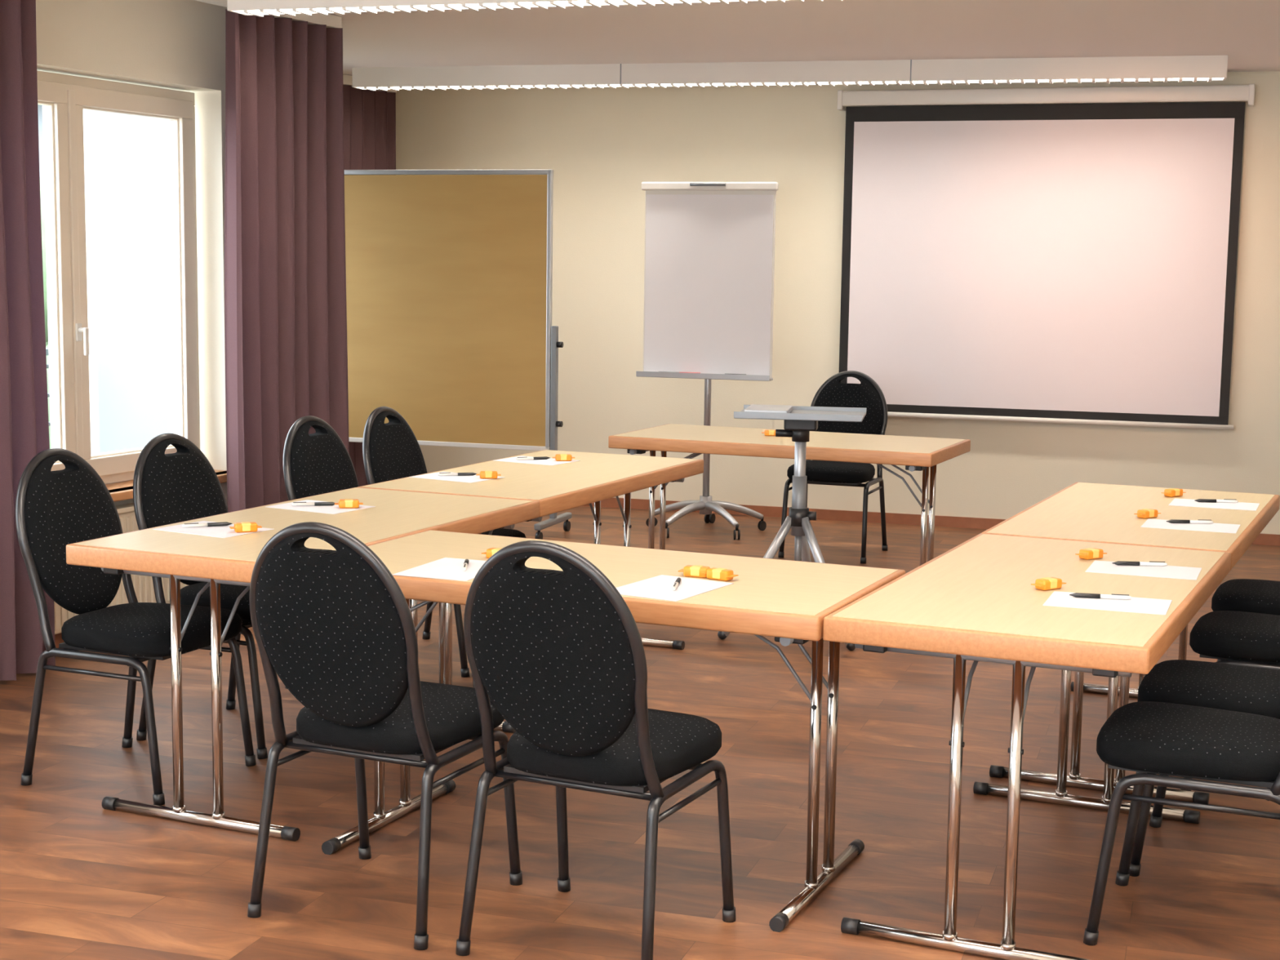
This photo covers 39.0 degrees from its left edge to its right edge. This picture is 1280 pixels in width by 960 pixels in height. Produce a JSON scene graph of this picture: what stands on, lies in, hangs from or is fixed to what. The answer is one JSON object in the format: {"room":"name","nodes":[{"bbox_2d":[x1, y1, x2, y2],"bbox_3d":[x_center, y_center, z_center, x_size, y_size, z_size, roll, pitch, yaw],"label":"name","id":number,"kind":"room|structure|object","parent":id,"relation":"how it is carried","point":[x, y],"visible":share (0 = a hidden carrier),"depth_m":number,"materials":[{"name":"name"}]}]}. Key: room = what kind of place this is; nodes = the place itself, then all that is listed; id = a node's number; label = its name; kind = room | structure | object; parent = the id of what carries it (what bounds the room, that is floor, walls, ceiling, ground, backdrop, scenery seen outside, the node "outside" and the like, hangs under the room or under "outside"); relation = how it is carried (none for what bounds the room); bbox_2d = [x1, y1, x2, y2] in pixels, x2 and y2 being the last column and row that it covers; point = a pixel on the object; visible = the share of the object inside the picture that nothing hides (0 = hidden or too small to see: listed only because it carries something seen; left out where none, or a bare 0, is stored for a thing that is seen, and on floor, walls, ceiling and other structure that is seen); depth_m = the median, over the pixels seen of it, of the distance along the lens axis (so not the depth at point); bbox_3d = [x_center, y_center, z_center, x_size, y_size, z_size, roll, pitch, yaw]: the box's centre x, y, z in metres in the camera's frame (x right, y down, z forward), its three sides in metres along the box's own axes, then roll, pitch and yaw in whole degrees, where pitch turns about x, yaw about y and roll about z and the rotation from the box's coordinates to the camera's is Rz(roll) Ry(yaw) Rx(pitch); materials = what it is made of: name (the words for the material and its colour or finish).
{"room":"conference room","nodes":[
{"label":"conference room","id":0,"kind":"room"},
{"bbox_2d":[83,110,99,453],"bbox_3d":[-2.164,-1.043,10.215,0.120,2.560,2.820,4,8,24],"label":"window pane","id":1,"kind":"structure","parent":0,"point":[87,115],"depth_m":8.91,"materials":[{"name":"paint"}]},
{"bbox_2d":[35,0,227,506],"bbox_3d":[-3.431,-0.353,4.427,0.250,2.560,9.100,4,8,24],"label":"wall","id":2,"kind":"structure","parent":0,"point":[178,45],"depth_m":7.48,"materials":[{"name":"paint"}]},
{"bbox_2d":[45,348,50,426],"bbox_3d":[-3.270,0.193,6.677,1.150,1.155,4.600,4,8,24],"label":"balcony railing","id":3,"kind":"object","parent":2,"relation":"attached to","point":[46,349],"visible":0.02,"depth_m":8.73,"materials":[{"name":"metal"}]},
{"bbox_2d":[54,632,64,648],"bbox_3d":[-3.306,0.891,4.570,0.016,0.060,9.000,4,8,24],"label":"baseboard","id":4,"kind":"structure","parent":2,"relation":"attached to","point":[58,637],"depth_m":6.94,"materials":[{"name":"brown wood"}]},
{"bbox_2d":[36,70,199,484],"bbox_3d":[-2.220,-0.763,7.054,0.147,1.610,1.580,4,8,24],"label":"window","id":5,"kind":"structure","parent":2,"relation":"in","point":[64,99],"depth_m":7.10,"materials":[{"name":"plastic"}]},
{"bbox_2d":[53,502,187,634],"bbox_3d":[-2.044,0.361,7.193,0.135,0.509,1.198,4,8,24],"label":"radiator","id":6,"kind":"object","parent":2,"relation":"attached to","point":[143,585],"visible":0.09,"depth_m":7.21,"materials":[{"name":"metal"}]},
{"bbox_2d":[105,469,226,502],"bbox_3d":[-2.151,0.059,7.141,0.235,0.035,1.720,4,8,24],"label":"window sill","id":7,"kind":"structure","parent":2,"relation":"attached to","point":[120,491],"depth_m":7.23,"materials":[{"name":"brown wood"}]},
{"bbox_2d":[91,111,173,453],"bbox_3d":[-2.188,-0.865,8.759,1.030,2.560,0.120,4,8,24],"label":"sky","id":8,"kind":"structure","parent":0,"point":[131,153],"depth_m":8.81,"materials":[{"name":"white"}]},
{"bbox_2d":[0,506,1279,959],"bbox_3d":[-0.361,0.924,5.292,7.580,0.100,12.900,4,8,24],"label":"floor","id":9,"kind":"structure","parent":0,"point":[81,879],"depth_m":4.77,"materials":[{"name":"wood"}]},
{"bbox_2d":[15,448,256,805],"bbox_3d":[-1.476,0.392,5.234,0.566,0.943,0.475,4,8,23],"label":"chair","id":10,"kind":"object","parent":9,"relation":"on","point":[56,509],"visible":0.89,"depth_m":5.15,"materials":[{"name":"fabric"}]},
{"bbox_2d":[133,432,267,759],"bbox_3d":[-1.277,0.336,5.713,0.566,0.943,0.475,4,8,25],"label":"chair","id":11,"kind":"object","parent":9,"relation":"on","point":[183,485],"visible":0.56,"depth_m":5.66,"materials":[{"name":"fabric"}]},
{"bbox_2d":[66,487,539,841],"bbox_3d":[-0.927,0.487,5.330,0.698,0.744,1.398,4,8,24],"label":"folding table","id":12,"kind":"object","parent":9,"relation":"on","point":[175,556],"visible":0.64,"depth_m":4.85,"materials":[{"name":"brown wood"}]},
{"bbox_2d":[152,520,273,537],"bbox_3d":[-1.200,0.138,5.081,0.270,0.001,0.200,5,8,31],"label":"paper sheet","id":13,"kind":"object","parent":12,"relation":"on","point":[221,531],"visible":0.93,"depth_m":5.05,"materials":[{"name":"white paper"}]},
{"bbox_2d":[182,521,232,527],"bbox_3d":[-1.226,0.126,5.119,0.140,0.012,0.011,-2,8,-24],"label":"ballpoint pen","id":14,"kind":"object","parent":13,"relation":"on","point":[225,523],"visible":1,"depth_m":5.11,"materials":[{"name":"white paint"}]},
{"bbox_2d":[229,521,262,532],"bbox_3d":[-1.099,0.131,5.035,0.086,0.026,0.035,-2,7,-19],"label":"packet","id":15,"kind":"object","parent":13,"relation":"on","point":[243,526],"visible":1,"depth_m":5.02,"materials":[{"name":"orange plastic"}]},
{"bbox_2d":[266,499,375,514],"bbox_3d":[-0.984,0.082,5.562,0.270,0.001,0.200,5,8,29],"label":"paper sheet","id":16,"kind":"object","parent":12,"relation":"on","point":[332,509],"visible":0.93,"depth_m":5.53,"materials":[{"name":"white paper"}]},
{"bbox_2d":[291,502,334,506],"bbox_3d":[-1.005,0.074,5.576,0.140,0.012,0.010,-1,7,-14],"label":"ballpoint pen","id":17,"kind":"object","parent":16,"relation":"on","point":[294,504],"visible":0.91,"depth_m":5.57,"materials":[{"name":"white paint"}]},
{"bbox_2d":[334,498,363,508],"bbox_3d":[-0.893,0.072,5.543,0.086,0.026,0.035,0,7,-10],"label":"packet","id":18,"kind":"object","parent":16,"relation":"on","point":[346,503],"visible":1,"depth_m":5.53,"materials":[{"name":"plastic"}]},
{"bbox_2d":[283,415,469,688],"bbox_3d":[-0.951,0.255,6.416,0.566,0.943,0.475,4,8,24],"label":"chair","id":19,"kind":"object","parent":9,"relation":"on","point":[318,463],"visible":0.32,"depth_m":6.43,"materials":[{"name":"fabric"}]},
{"bbox_2d":[247,521,522,950],"bbox_3d":[-0.597,0.531,4.198,0.475,0.943,0.566,4,8,24],"label":"chair","id":20,"kind":"object","parent":9,"relation":"on","point":[336,628],"visible":0.99,"depth_m":4.00,"materials":[{"name":"fabric"}]},
{"bbox_2d":[362,406,526,639],"bbox_3d":[-0.743,0.202,6.867,0.566,0.943,0.475,4,8,22],"label":"chair","id":21,"kind":"object","parent":9,"relation":"on","point":[391,451],"visible":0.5,"depth_m":6.86,"materials":[{"name":"fabric"}]},
{"bbox_2d":[344,169,571,539],"bbox_3d":[-1.086,-0.707,9.969,1.400,1.983,0.500,3,7,17],"label":"pinboard","id":22,"kind":"object","parent":9,"relation":"on","point":[449,273],"visible":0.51,"depth_m":9.91,"materials":[{"name":"wood"}]},
{"bbox_2d":[357,449,703,688],"bbox_3d":[-0.357,0.340,6.602,0.698,0.744,1.398,4,8,24],"label":"folding table","id":23,"kind":"object","parent":9,"relation":"on","point":[597,477],"visible":0.45,"depth_m":6.46,"materials":[{"name":"brown wood"}]},
{"bbox_2d":[408,471,505,483],"bbox_3d":[-0.644,-0.010,6.358,0.270,0.001,0.200,5,8,31],"label":"paper sheet","id":24,"kind":"object","parent":23,"relation":"on","point":[474,478],"visible":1,"depth_m":6.33,"materials":[{"name":"white paper"}]},
{"bbox_2d":[437,472,477,475],"bbox_3d":[-0.645,-0.021,6.390,0.140,0.012,0.011,-1,7,-14],"label":"ballpoint pen","id":25,"kind":"object","parent":24,"relation":"on","point":[439,473],"visible":0.97,"depth_m":6.38,"materials":[{"name":"white paint"}]},
{"bbox_2d":[475,470,501,478],"bbox_3d":[-0.530,-0.019,6.328,0.086,0.026,0.035,0,7,-5],"label":"packet","id":26,"kind":"object","parent":24,"relation":"on","point":[487,473],"visible":1,"depth_m":6.31,"materials":[{"name":"plastic"}]},
{"bbox_2d":[493,455,580,465],"bbox_3d":[-0.395,-0.074,6.911,0.270,0.001,0.200,5,8,29],"label":"paper sheet","id":27,"kind":"object","parent":23,"relation":"on","point":[551,461],"visible":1,"depth_m":6.88,"materials":[{"name":"white paper"}]},
{"bbox_2d":[515,456,550,460],"bbox_3d":[-0.409,-0.083,6.928,0.140,0.012,0.010,-2,8,-24],"label":"ballpoint pen","id":28,"kind":"object","parent":27,"relation":"on","point":[540,457],"visible":1,"depth_m":6.92,"materials":[{"name":"white paint"}]},
{"bbox_2d":[552,453,574,461],"bbox_3d":[-0.292,-0.086,6.908,0.086,0.026,0.035,0,7,-5],"label":"packet","id":29,"kind":"object","parent":27,"relation":"on","point":[558,457],"visible":1,"depth_m":6.89,"materials":[{"name":"plastic"}]},
{"bbox_2d":[455,540,735,959],"bbox_3d":[-0.094,0.564,3.982,0.475,0.943,0.566,4,8,25],"label":"chair","id":30,"kind":"object","parent":9,"relation":"on","point":[559,655],"visible":1,"depth_m":3.79,"materials":[{"name":"fabric"}]},
{"bbox_2d":[321,529,905,932],"bbox_3d":[-0.111,0.589,4.590,1.398,0.744,0.698,4,8,24],"label":"folding table","id":31,"kind":"object","parent":9,"relation":"on","point":[788,601],"visible":0.66,"depth_m":4.38,"materials":[{"name":"brown wood"}]},
{"bbox_2d":[392,557,485,581],"bbox_3d":[-0.459,0.221,4.489,0.200,0.001,0.280,3,7,21],"label":"paper sheet","id":32,"kind":"object","parent":31,"relation":"on","point":[445,568],"visible":0.71,"depth_m":4.46,"materials":[{"name":"white paper"}]},
{"bbox_2d":[462,559,468,570],"bbox_3d":[-0.436,0.211,4.516,0.011,0.012,0.140,1,7,-2],"label":"ballpoint pen","id":33,"kind":"object","parent":32,"relation":"on","point":[466,561],"visible":1,"depth_m":4.50,"materials":[{"name":"white paint"}]},
{"bbox_2d":[481,547,502,558],"bbox_3d":[-0.363,0.190,4.652,0.086,0.026,0.035,4,8,24],"label":"packet","id":34,"kind":"object","parent":31,"relation":"on","point":[489,553],"visible":0.34,"depth_m":4.64,"materials":[{"name":"plastic"}]},
{"bbox_2d":[616,574,733,601],"bbox_3d":[0.068,0.255,4.273,0.200,0.001,0.280,5,8,31],"label":"paper sheet","id":35,"kind":"object","parent":31,"relation":"on","point":[660,587],"visible":0.86,"depth_m":4.27,"materials":[{"name":"white paper"}]},
{"bbox_2d":[671,577,680,590],"bbox_3d":[0.087,0.246,4.291,0.011,0.012,0.140,2,7,7],"label":"ballpoint pen","id":36,"kind":"object","parent":35,"relation":"on","point":[677,581],"visible":1,"depth_m":4.27,"materials":[{"name":"white paint"}]},
{"bbox_2d":[678,564,710,577],"bbox_3d":[0.139,0.224,4.430,0.086,0.026,0.035,3,7,18],"label":"packet","id":37,"kind":"object","parent":31,"relation":"on","point":[695,571],"visible":0.96,"depth_m":4.42,"materials":[{"name":"plastic"}]},
{"bbox_2d":[701,567,738,581],"bbox_3d":[0.195,0.229,4.395,0.086,0.026,0.035,6,9,35],"label":"packet","id":38,"kind":"object","parent":31,"relation":"on","point":[720,574],"visible":1,"depth_m":4.38,"materials":[{"name":"plastic"}]},
{"bbox_2d":[635,182,778,539],"bbox_3d":[0.398,-0.668,10.007,0.691,1.938,0.656,-3,8,-30],"label":"flipchart","id":39,"kind":"object","parent":9,"relation":"on","point":[709,252],"visible":0.93,"depth_m":9.95,"materials":[{"name":"white paper"}]},
{"bbox_2d":[608,423,970,565],"bbox_3d":[0.658,0.182,8.012,1.448,0.744,0.698,4,8,23],"label":"table","id":40,"kind":"object","parent":9,"relation":"on","point":[916,453],"visible":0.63,"depth_m":7.79,"materials":[{"name":"brown wood"}]},
{"bbox_2d":[761,429,775,435],"bbox_3d":[0.584,-0.210,8.032,0.086,0.026,0.035,1,7,1],"label":"packet","id":41,"kind":"object","parent":40,"relation":"on","point":[766,432],"visible":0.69,"depth_m":8.02,"materials":[{"name":"plastic"}]},
{"bbox_2d":[717,404,866,650],"bbox_3d":[0.621,0.169,7.326,0.560,0.932,0.536,2,7,10],"label":"stand","id":42,"kind":"object","parent":9,"relation":"on","point":[798,421],"visible":0.67,"depth_m":7.22,"materials":[{"name":"grey metal"}]},
{"bbox_2d":[777,370,887,564],"bbox_3d":[1.025,-0.083,9.406,0.475,0.943,0.566,3,7,20],"label":"chair","id":43,"kind":"object","parent":9,"relation":"on","point":[867,394],"visible":0.65,"depth_m":9.49,"materials":[{"name":"fabric"}]},
{"bbox_2d":[822,533,1231,959],"bbox_3d":[1.003,0.617,4.490,0.698,0.744,1.398,4,8,24],"label":"folding table","id":44,"kind":"object","parent":9,"relation":"on","point":[976,601],"visible":0.94,"depth_m":4.01,"materials":[{"name":"brown wood"}]},
{"bbox_2d":[1031,577,1066,590],"bbox_3d":[0.979,0.248,4.327,0.086,0.026,0.035,-4,8,-33],"label":"packet","id":45,"kind":"object","parent":44,"relation":"on","point":[1046,583],"visible":1,"depth_m":4.31,"materials":[{"name":"plastic"}]},
{"bbox_2d":[1075,547,1106,559],"bbox_3d":[1.195,0.195,4.785,0.086,0.026,0.035,-4,8,-33],"label":"packet","id":46,"kind":"object","parent":44,"relation":"on","point":[1088,553],"visible":1,"depth_m":4.77,"materials":[{"name":"plastic"}]},
{"bbox_2d":[1042,591,1172,614],"bbox_3d":[1.078,0.282,4.160,0.270,0.001,0.190,3,7,20],"label":"paper sheet","id":47,"kind":"object","parent":44,"relation":"on","point":[1136,605],"visible":0.93,"depth_m":4.14,"materials":[{"name":"white paper"}]},
{"bbox_2d":[1069,592,1131,599],"bbox_3d":[1.071,0.270,4.205,0.140,0.012,0.011,2,7,11],"label":"ballpoint pen","id":48,"kind":"object","parent":47,"relation":"on","point":[1111,596],"visible":1,"depth_m":4.20,"materials":[{"name":"white paint"}]},
{"bbox_2d":[1084,560,1201,580],"bbox_3d":[1.288,0.230,4.616,0.270,0.001,0.190,3,7,21],"label":"paper sheet","id":49,"kind":"object","parent":44,"relation":"on","point":[1097,566],"visible":1,"depth_m":4.60,"materials":[{"name":"white paper"}]},
{"bbox_2d":[1111,560,1167,565],"bbox_3d":[1.292,0.216,4.673,0.140,0.012,0.011,1,7,3],"label":"ballpoint pen","id":50,"kind":"object","parent":49,"relation":"on","point":[1118,562],"visible":1,"depth_m":4.67,"materials":[{"name":"white paint"}]},
{"bbox_2d":[980,482,1279,804],"bbox_3d":[1.585,0.470,5.757,0.698,0.744,1.398,4,8,24],"label":"folding table","id":51,"kind":"object","parent":9,"relation":"on","point":[1099,513],"visible":0.53,"depth_m":5.46,"materials":[{"name":"brown wood"}]},
{"bbox_2d":[1133,508,1160,518],"bbox_3d":[1.567,0.103,5.578,0.086,0.026,0.035,-4,8,-33],"label":"packet","id":52,"kind":"object","parent":51,"relation":"on","point":[1145,513],"visible":1,"depth_m":5.56,"materials":[{"name":"plastic"}]},
{"bbox_2d":[1161,488,1186,497],"bbox_3d":[1.803,0.042,6.104,0.086,0.026,0.035,-4,8,-33],"label":"packet","id":53,"kind":"object","parent":51,"relation":"on","point":[1171,492],"visible":1,"depth_m":6.09,"materials":[{"name":"plastic"}]},
{"bbox_2d":[1140,518,1239,533],"bbox_3d":[1.651,0.137,5.412,0.270,0.001,0.190,4,8,22],"label":"paper sheet","id":54,"kind":"object","parent":51,"relation":"on","point":[1152,523],"visible":1,"depth_m":5.40,"materials":[{"name":"white paper"}]},
{"bbox_2d":[1166,519,1213,523],"bbox_3d":[1.660,0.125,5.456,0.140,0.012,0.011,1,7,1],"label":"ballpoint pen","id":55,"kind":"object","parent":54,"relation":"on","point":[1172,521],"visible":1,"depth_m":5.45,"materials":[{"name":"white paint"}]},
{"bbox_2d":[1168,497,1259,511],"bbox_3d":[1.879,0.080,5.909,0.270,0.001,0.190,4,8,22],"label":"paper sheet","id":56,"kind":"object","parent":51,"relation":"on","point":[1175,502],"visible":1,"depth_m":5.89,"materials":[{"name":"white paper"}]},
{"bbox_2d":[1195,498,1237,502],"bbox_3d":[1.897,0.068,5.949,0.140,0.012,0.011,1,7,3],"label":"ballpoint pen","id":57,"kind":"object","parent":56,"relation":"on","point":[1211,500],"visible":1,"depth_m":5.95,"materials":[{"name":"white paint"}]},
{"bbox_2d":[1083,701,1279,945],"bbox_3d":[1.343,0.569,4.102,0.566,0.943,0.475,4,8,24],"label":"chair","id":58,"kind":"object","parent":9,"relation":"on","point":[1148,739],"visible":1,"depth_m":4.00,"materials":[{"name":"fabric"}]},
{"bbox_2d":[1128,659,1279,876],"bbox_3d":[1.563,0.515,4.570,0.566,0.943,0.475,4,8,23],"label":"chair","id":59,"kind":"object","parent":9,"relation":"on","point":[1220,686],"visible":0.62,"depth_m":4.50,"materials":[{"name":"fabric"}]},
{"bbox_2d":[1180,610,1279,791],"bbox_3d":[1.908,0.435,5.265,0.566,0.943,0.475,4,8,24],"label":"chair","id":60,"kind":"object","parent":9,"relation":"on","point":[1252,639],"visible":0.6,"depth_m":5.17,"materials":[{"name":"fabric"}]},
{"bbox_2d":[1211,578,1279,660],"bbox_3d":[2.151,0.369,5.832,0.566,0.943,0.475,4,8,24],"label":"chair","id":61,"kind":"object","parent":9,"relation":"on","point":[1247,595],"visible":0.44,"depth_m":5.76,"materials":[{"name":"fabric"}]},
{"bbox_2d":[328,0,1279,75],"bbox_3d":[-0.324,-1.716,4.970,7.580,0.100,12.900,4,8,24],"label":"ceiling","id":62,"kind":"structure","parent":0,"point":[1247,32],"depth_m":8.30,"materials":[{"name":"white paint"}]},
{"bbox_2d":[194,0,342,27],"bbox_3d":[-1.911,-1.870,6.710,0.060,0.055,2.800,4,8,24],"label":"rail","id":63,"kind":"object","parent":62,"relation":"attached to","point":[331,20],"visible":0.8,"depth_m":7.78,"materials":[{"name":"white metal"}]},
{"bbox_2d":[0,0,55,680],"bbox_3d":[-2.305,-0.510,6.024,0.135,2.485,0.890,4,8,24],"label":"curtain","id":64,"kind":"object","parent":63,"relation":"hanging from","point":[24,398],"visible":0.82,"depth_m":6.30,"materials":[{"name":"fabric"}]},
{"bbox_2d":[224,8,349,512],"bbox_3d":[-1.514,-0.715,7.788,0.166,2.485,0.852,4,8,24],"label":"curtain","id":65,"kind":"object","parent":63,"relation":"hanging from","point":[286,348],"visible":0.74,"depth_m":7.68,"materials":[{"name":"fabric"}]},
{"bbox_2d":[342,84,395,486],"bbox_3d":[-1.704,-1.086,10.804,0.125,2.485,0.970,4,8,24],"label":"curtain","id":66,"kind":"object","parent":62,"relation":"hanging from","point":[369,116],"visible":0.09,"depth_m":10.83,"materials":[{"name":"fabric"}]},
{"bbox_2d":[342,74,396,93],"bbox_3d":[-1.979,-2.273,10.000,0.060,0.055,2.300,4,8,24],"label":"rail","id":67,"kind":"object","parent":62,"relation":"attached to","point":[347,79],"depth_m":10.55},
{"bbox_2d":[226,0,842,17],"bbox_3d":[0.834,-1.763,6.373,5.053,0.116,0.153,3,7,16],"label":"light","id":68,"kind":"object","parent":62,"relation":"attached to","point":[260,8],"depth_m":6.86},
{"bbox_2d":[351,55,1227,90],"bbox_3d":[0.669,-2.164,9.640,4.694,0.116,0.153,3,7,14],"label":"light","id":69,"kind":"object","parent":62,"relation":"attached to","point":[1194,68],"depth_m":9.53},
{"bbox_2d":[395,71,1279,534],"bbox_3d":[1.966,-0.999,10.330,8.200,2.560,0.101,3,7,17],"label":"wall","id":70,"kind":"structure","parent":0,"point":[600,145],"depth_m":10.64,"materials":[{"name":"paint"}]},
{"bbox_2d":[582,497,1279,546],"bbox_3d":[1.931,0.248,10.426,7.600,0.060,0.020,3,7,17],"label":"baseboard","id":71,"kind":"structure","parent":70,"relation":"attached to","point":[639,504],"depth_m":10.60,"materials":[{"name":"brown wood"}]},
{"bbox_2d":[836,84,1254,430],"bbox_3d":[2.202,-1.250,10.114,2.255,1.854,0.110,3,7,17],"label":"projection screen","id":72,"kind":"object","parent":70,"relation":"attached to","point":[1048,255],"visible":0.94,"depth_m":10.08,"materials":[{"name":"fabric"}]},
{"label":"outside","id":73,"kind":"structure","parent":0,"visible":0},
{"bbox_3d":[-12.326,2.096,15.367,24.000,0.100,60.000,4,8,24],"label":"ground","id":74,"kind":"structure","parent":73,"visible":0},
{"bbox_2d":[37,104,44,178],"bbox_3d":[-5.871,-2.438,21.865,7.000,7.400,9.000,4,8,24],"label":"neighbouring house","id":75,"kind":"structure","parent":74,"relation":"on","point":[39,107],"depth_m":17.31,"materials":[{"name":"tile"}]},
{"bbox_2d":[40,178,51,448],"bbox_3d":[-3.869,-0.141,14.957,3.450,4.672,4.470,4,8,24],"label":"tree","id":76,"kind":"object","parent":74,"relation":"on","point":[42,180],"visible":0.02,"depth_m":13.19,"materials":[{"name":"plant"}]}
]}

